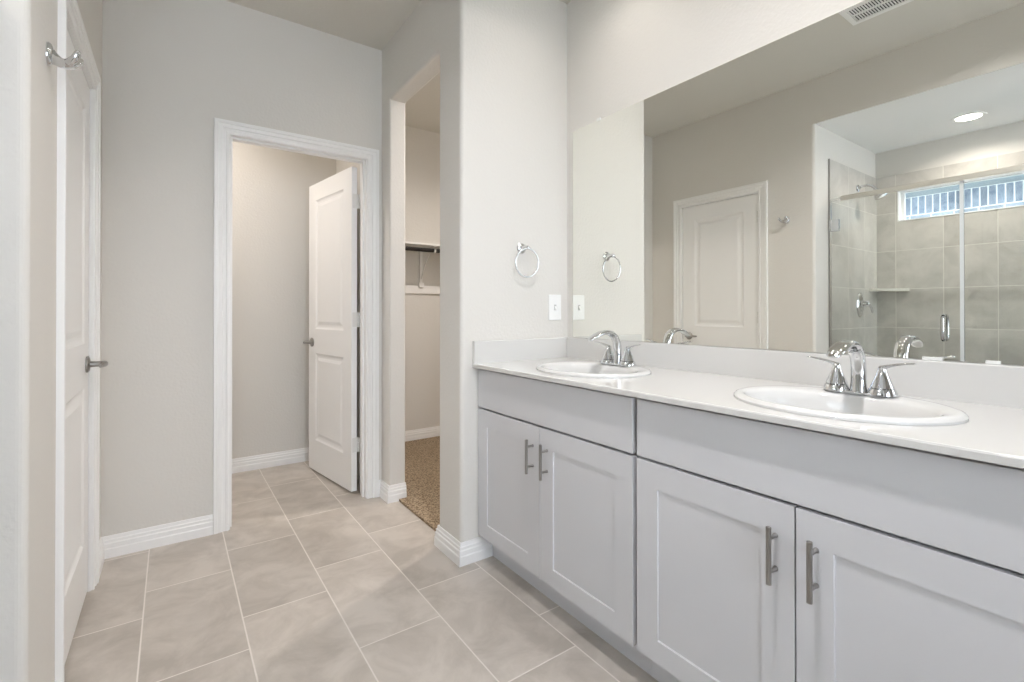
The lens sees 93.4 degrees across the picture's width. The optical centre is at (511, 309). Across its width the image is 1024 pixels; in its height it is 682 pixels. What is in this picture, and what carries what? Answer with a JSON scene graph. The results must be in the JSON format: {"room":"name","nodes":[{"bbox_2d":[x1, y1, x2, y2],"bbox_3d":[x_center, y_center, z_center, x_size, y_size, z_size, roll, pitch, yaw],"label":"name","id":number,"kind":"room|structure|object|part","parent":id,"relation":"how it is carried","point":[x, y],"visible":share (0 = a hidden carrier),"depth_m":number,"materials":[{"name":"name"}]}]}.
{"room":"bathroom","nodes":[
{"label":"bathroom","id":0,"kind":"room"},
{"bbox_2d":[0,0,101,681],"bbox_3d":[-1.990,-0.236,1.291,1.237,2.743,1.378,0,0,-35],"label":"wall","id":1,"kind":"structure","parent":0,"point":[28,86],"depth_m":1.09,"materials":[{"name":"white paint"}]},
{"bbox_2d":[45,42,83,69],"bbox_3d":[-1.171,-0.658,1.258,0.076,0.060,0.064,0,0,-35],"label":"robe hook","id":2,"kind":"object","parent":1,"relation":"attached to","point":[73,62],"visible":0.99,"depth_m":1.25,"materials":[{"name":"silver metal"}]},
{"bbox_3d":[-1.191,-0.659,1.244,0.012,0.060,0.042,0,0,-35],"label":"wall plate","id":3,"kind":"part","parent":2,"relation":"part of","materials":[{"name":"silver metal"}]},
{"bbox_3d":[-1.177,-0.651,1.254,0.060,0.041,0.039,0,0,-35],"label":"arm","id":4,"kind":"part","parent":2,"relation":"part of","materials":[{"name":"silver metal"}]},
{"bbox_2d":[55,0,100,681],"bbox_3d":[-1.558,0.084,1.646,0.155,2.106,0.819,0,0,-35],"label":"door frame","id":5,"kind":"structure","parent":1,"relation":"attached to","point":[70,19],"depth_m":1.51,"materials":[{"name":"white paint"}]},
{"bbox_2d":[65,30,107,661],"bbox_3d":[-1.502,0.117,1.681,0.102,2.016,0.675,0,0,-35],"label":"door","id":6,"kind":"structure","parent":1,"relation":"in","point":[78,362],"depth_m":1.72,"materials":[{"name":"white paint"}]},
{"bbox_3d":[-1.624,0.216,1.883,0.067,0.064,0.138,0,0,-35],"label":"lever handle","id":7,"kind":"part","parent":6,"relation":"part of","materials":[{"name":"silver metal"}]},
{"bbox_2d":[100,0,381,536],"bbox_3d":[-1.514,-0.231,2.542,1.658,2.743,0.115,0,0,-35],"label":"wall","id":8,"kind":"structure","parent":0,"point":[170,68],"depth_m":2.37,"materials":[{"name":"white paint"}]},
{"bbox_2d":[99,514,212,578],"bbox_3d":[-1.637,1.091,2.235,0.437,0.098,0.233,0,0,-35],"label":"baseboard","id":9,"kind":"structure","parent":8,"relation":"attached to","point":[115,545],"depth_m":2.31,"materials":[{"name":"white paint"}]},
{"bbox_2d":[213,117,378,534],"bbox_3d":[-1.201,0.082,2.750,0.861,2.119,0.133,0,0,-35],"label":"door frame","id":10,"kind":"structure","parent":8,"relation":"attached to","point":[226,132],"depth_m":2.63,"materials":[{"name":"white paint"}]},
{"bbox_2d":[303,167,359,491],"bbox_3d":[-1.230,0.121,3.228,0.169,2.018,0.687,0,0,-39],"label":"door","id":11,"kind":"structure","parent":8,"relation":"in","point":[334,201],"depth_m":3.18,"materials":[{"name":"white paint"}]},
{"bbox_3d":[-1.419,0.231,3.382,0.067,0.064,0.138,0,0,-44],"label":"lever handle","id":12,"kind":"part","parent":11,"relation":"part of","materials":[{"name":"silver metal"}]},
{"bbox_3d":[-0.975,0.843,3.004,0.043,0.090,0.002,0,0,-44],"label":"hinge plate","id":13,"kind":"part","parent":11,"relation":"part of","materials":[{"name":"white metal"}]},
{"bbox_3d":[-0.975,-0.677,3.012,0.043,0.090,0.002,0,0,-44],"label":"hinge plate","id":14,"kind":"part","parent":11,"relation":"part of","materials":[{"name":"white metal"}]},
{"bbox_3d":[-0.975,0.063,3.008,0.043,0.090,0.002,0,0,-44],"label":"hinge plate","id":15,"kind":"part","parent":11,"relation":"part of","materials":[{"name":"white metal"}]},
{"bbox_2d":[232,141,335,458],"bbox_3d":[-1.833,-0.228,2.993,1.658,2.743,0.989,0,0,-35],"label":"wall","id":16,"kind":"structure","parent":0,"point":[270,186],"depth_m":3.52,"materials":[{"name":"white paint"}]},
{"bbox_2d":[232,447,308,473],"bbox_3d":[-2.014,1.096,3.330,1.558,0.098,0.017,0,0,-35],"label":"baseboard","id":17,"kind":"structure","parent":16,"relation":"attached to","point":[249,463],"depth_m":3.50,"materials":[{"name":"white paint"}]},
{"bbox_2d":[64,436,658,681],"bbox_3d":[-0.072,1.177,1.137,4.200,0.112,6.150,0,0,-35],"label":"floor","id":18,"kind":"structure","parent":0,"point":[312,578],"depth_m":1.85,"materials":[{"name":"tile"}]},
{"bbox_2d":[478,369,650,674],"bbox_3d":[0.315,0.700,1.974,0.585,0.874,0.912,0,0,-35],"label":"vanity cabinet","id":19,"kind":"object","parent":18,"relation":"on","point":[557,463],"visible":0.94,"depth_m":1.72,"materials":[{"name":"grey paint"}]},
{"bbox_3d":[-0.017,0.736,2.019,0.019,0.574,0.448,0,0,-35],"label":"door","id":20,"kind":"part","parent":19,"relation":"part of","materials":[{"name":"grey paint"}]},
{"bbox_3d":[0.065,0.564,1.853,0.038,0.132,0.012,0,0,-35],"label":"bar pull","id":21,"kind":"part","parent":19,"relation":"part of","materials":[{"name":"silver metal"}]},
{"bbox_3d":[0.115,0.564,1.783,0.038,0.132,0.012,0,0,-35],"label":"bar pull","id":22,"kind":"part","parent":19,"relation":"part of","materials":[{"name":"silver metal"}]},
{"bbox_3d":[0.113,0.355,1.836,0.019,0.169,0.901,0,0,-35],"label":"false drawer","id":23,"kind":"part","parent":19,"relation":"part of","materials":[{"name":"grey paint"}]},
{"bbox_3d":[0.244,0.734,1.649,0.019,0.574,0.448,0,0,-35],"label":"door","id":24,"kind":"part","parent":19,"relation":"part of","materials":[{"name":"grey paint"}]},
{"bbox_2d":[472,337,1023,468],"bbox_3d":[0.584,0.200,1.604,0.578,0.121,1.836,0,0,-35],"label":"countertop","id":25,"kind":"structure","parent":19,"relation":"on","point":[707,378],"depth_m":1.36,"materials":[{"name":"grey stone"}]},
{"bbox_2d":[536,361,650,377],"bbox_3d":[0.318,0.304,1.927,0.410,0.148,0.490,0,0,-35],"label":"sink","id":26,"kind":"object","parent":25,"relation":"in","point":[587,369],"visible":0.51,"depth_m":1.98,"materials":[{"name":"white ceramic"}]},
{"bbox_2d":[587,330,639,366],"bbox_3d":[0.427,0.157,1.986,0.205,0.148,0.208,0,0,18],"label":"faucet","id":27,"kind":"object","parent":25,"relation":"on","point":[627,360],"visible":1,"depth_m":1.99,"materials":[{"name":"silver metal"}]},
{"bbox_3d":[0.383,0.155,1.974,0.186,0.144,0.044,0,0,-35],"label":"spout","id":28,"kind":"part","parent":27,"relation":"part of","materials":[{"name":"silver metal"}]},
{"bbox_3d":[0.399,0.175,2.078,0.054,0.073,0.100,0,0,-35],"label":"handle","id":29,"kind":"part","parent":27,"relation":"part of","materials":[{"name":"silver metal"}]},
{"bbox_3d":[0.443,0.228,2.016,0.052,0.007,0.156,0,0,-35],"label":"plate","id":30,"kind":"part","parent":27,"relation":"part of","materials":[{"name":"silver metal"}]},
{"bbox_3d":[0.487,0.174,1.954,0.054,0.073,0.100,0,0,-35],"label":"handle","id":31,"kind":"part","parent":27,"relation":"part of","materials":[{"name":"silver metal"}]},
{"bbox_2d":[734,386,968,425],"bbox_3d":[0.819,0.300,1.217,0.410,0.148,0.490,0,0,-35],"label":"sink","id":32,"kind":"object","parent":25,"relation":"in","point":[820,402],"visible":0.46,"depth_m":1.23,"materials":[{"name":"white ceramic"}]},
{"bbox_2d":[807,340,915,397],"bbox_3d":[0.926,0.154,1.279,0.205,0.148,0.208,0,0,18],"label":"faucet","id":33,"kind":"object","parent":25,"relation":"on","point":[881,385],"visible":1,"depth_m":1.29,"materials":[{"name":"silver metal"}]},
{"bbox_3d":[0.898,0.171,1.372,0.054,0.073,0.100,0,0,-35],"label":"handle","id":34,"kind":"part","parent":33,"relation":"part of","materials":[{"name":"silver metal"}]},
{"bbox_3d":[0.882,0.151,1.267,0.186,0.144,0.044,0,0,-35],"label":"spout","id":35,"kind":"part","parent":33,"relation":"part of","materials":[{"name":"silver metal"}]},
{"bbox_3d":[0.942,0.224,1.309,0.052,0.007,0.156,0,0,-35],"label":"plate","id":36,"kind":"part","parent":33,"relation":"part of","materials":[{"name":"silver metal"}]},
{"bbox_3d":[0.986,0.171,1.247,0.054,0.073,0.100,0,0,-35],"label":"handle","id":37,"kind":"part","parent":33,"relation":"part of","materials":[{"name":"silver metal"}]},
{"bbox_2d":[637,399,1023,681],"bbox_3d":[0.842,0.696,1.228,0.585,0.874,0.912,0,0,-35],"label":"vanity cabinet","id":38,"kind":"object","parent":18,"relation":"on","point":[767,551],"visible":0.95,"depth_m":1.04,"materials":[{"name":"grey paint"}]},
{"bbox_3d":[0.512,0.732,1.270,0.019,0.574,0.448,0,0,-35],"label":"door","id":39,"kind":"part","parent":38,"relation":"part of","materials":[{"name":"grey paint"}]},
{"bbox_3d":[0.594,0.560,1.104,0.038,0.132,0.012,0,0,-35],"label":"bar pull","id":40,"kind":"part","parent":38,"relation":"part of","materials":[{"name":"silver metal"}]},
{"bbox_3d":[0.644,0.560,1.034,0.038,0.132,0.012,0,0,-35],"label":"bar pull","id":41,"kind":"part","parent":38,"relation":"part of","materials":[{"name":"silver metal"}]},
{"bbox_3d":[0.642,0.351,1.087,0.019,0.169,0.901,0,0,-35],"label":"false drawer","id":42,"kind":"part","parent":38,"relation":"part of","materials":[{"name":"grey paint"}]},
{"bbox_3d":[0.773,0.730,0.900,0.019,0.574,0.448,0,0,-35],"label":"door","id":43,"kind":"part","parent":38,"relation":"part of","materials":[{"name":"grey paint"}]},
{"bbox_2d":[336,0,439,485],"bbox_3d":[-0.857,-0.228,3.136,0.102,2.743,1.890,0,0,-35],"label":"wall","id":44,"kind":"structure","parent":0,"point":[411,58],"depth_m":2.89,"materials":[{"name":"white paint"}]},
{"bbox_2d":[379,479,406,503],"bbox_3d":[-0.728,1.094,2.929,0.124,0.098,0.149,0,0,-35],"label":"baseboard","id":45,"kind":"object","parent":44,"relation":"attached to","point":[392,493],"visible":0.97,"depth_m":2.88,"materials":[{"name":"white paint"}]},
{"bbox_2d":[226,0,571,133],"bbox_3d":[-0.128,-1.649,1.142,4.500,0.080,6.200,0,0,-35],"label":"ceiling","id":46,"kind":"structure","parent":0,"point":[371,23],"depth_m":2.67,"materials":[{"name":"white paint"}]},
{"bbox_2d":[405,126,439,430],"bbox_3d":[-0.149,-0.226,3.557,1.540,2.743,2.100,0,0,-35],"label":"wall","id":47,"kind":"structure","parent":0,"point":[422,147],"depth_m":4.27,"materials":[{"name":"white paint"}]},
{"bbox_2d":[405,241,439,293],"bbox_3d":[-0.645,-0.342,4.173,1.438,0.402,0.319,0,0,-35],"label":"closet shelf","id":48,"kind":"object","parent":47,"relation":"attached to","point":[409,246],"visible":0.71,"depth_m":4.17,"materials":[{"name":"white wood"}]},
{"bbox_3d":[-0.576,-0.492,4.077,1.438,0.033,0.033,0,0,-35],"label":"closet rod","id":49,"kind":"part","parent":48,"relation":"part of","materials":[{"name":"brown metal"}]},
{"bbox_2d":[405,426,439,441],"bbox_3d":[-0.732,1.100,4.290,1.440,0.098,0.017,0,0,-35],"label":"baseboard","id":50,"kind":"structure","parent":47,"relation":"attached to","point":[410,435],"depth_m":4.24,"materials":[{"name":"white paint"}]},
{"bbox_2d":[439,0,566,542],"bbox_3d":[0.013,-0.232,2.460,0.742,2.743,0.217,0,0,-35],"label":"wall partition","id":51,"kind":"structure","parent":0,"point":[503,63],"depth_m":2.28,"materials":[{"name":"white paint"}]},
{"bbox_2d":[434,524,492,566],"bbox_3d":[-0.233,1.090,2.280,0.174,0.098,0.251,0,0,-35],"label":"baseboard","id":52,"kind":"structure","parent":51,"relation":"attached to","point":[476,549],"depth_m":2.19,"materials":[{"name":"white paint"}]},
{"bbox_2d":[515,243,538,277],"bbox_3d":[0.065,-0.238,2.328,0.144,0.171,0.060,0,0,-35],"label":"towel ring","id":53,"kind":"object","parent":51,"relation":"attached to","point":[521,248],"visible":1,"depth_m":2.33,"materials":[{"name":"silver metal"}]},
{"bbox_3d":[0.061,-0.298,2.326,0.052,0.052,0.060,0,0,-35],"label":"wall post","id":54,"kind":"part","parent":53,"relation":"part of","materials":[{"name":"silver metal"}]},
{"bbox_2d":[548,295,560,319],"bbox_3d":[0.223,-0.011,2.463,0.082,0.130,0.019,0,0,-35],"label":"light switch","id":55,"kind":"object","parent":51,"relation":"attached to","point":[554,301],"visible":1,"depth_m":2.46,"materials":[{"name":"white plastic"}]},
{"bbox_2d":[567,0,1023,407],"bbox_3d":[1.457,-0.239,0.965,0.108,2.743,3.893,0,0,-35],"label":"wall","id":56,"kind":"structure","parent":0,"point":[621,54],"depth_m":2.10,"materials":[{"name":"white paint"}]},
{"bbox_2d":[566,337,1023,408],"bbox_3d":[0.811,0.191,1.764,0.021,0.102,1.836,0,0,-35],"label":"backsplash","id":57,"kind":"structure","parent":56,"relation":"attached to","point":[976,383],"depth_m":1.52,"materials":[{"name":"grey stone"}]},
{"bbox_2d":[573,0,1023,364],"bbox_3d":[0.832,-0.395,1.749,0.009,1.070,1.794,0,0,-35],"label":"wall mirror","id":58,"kind":"object","parent":56,"relation":"attached to","point":[856,173],"visible":1,"depth_m":1.51,"materials":[{"name":"silver mirror"}]}
]}

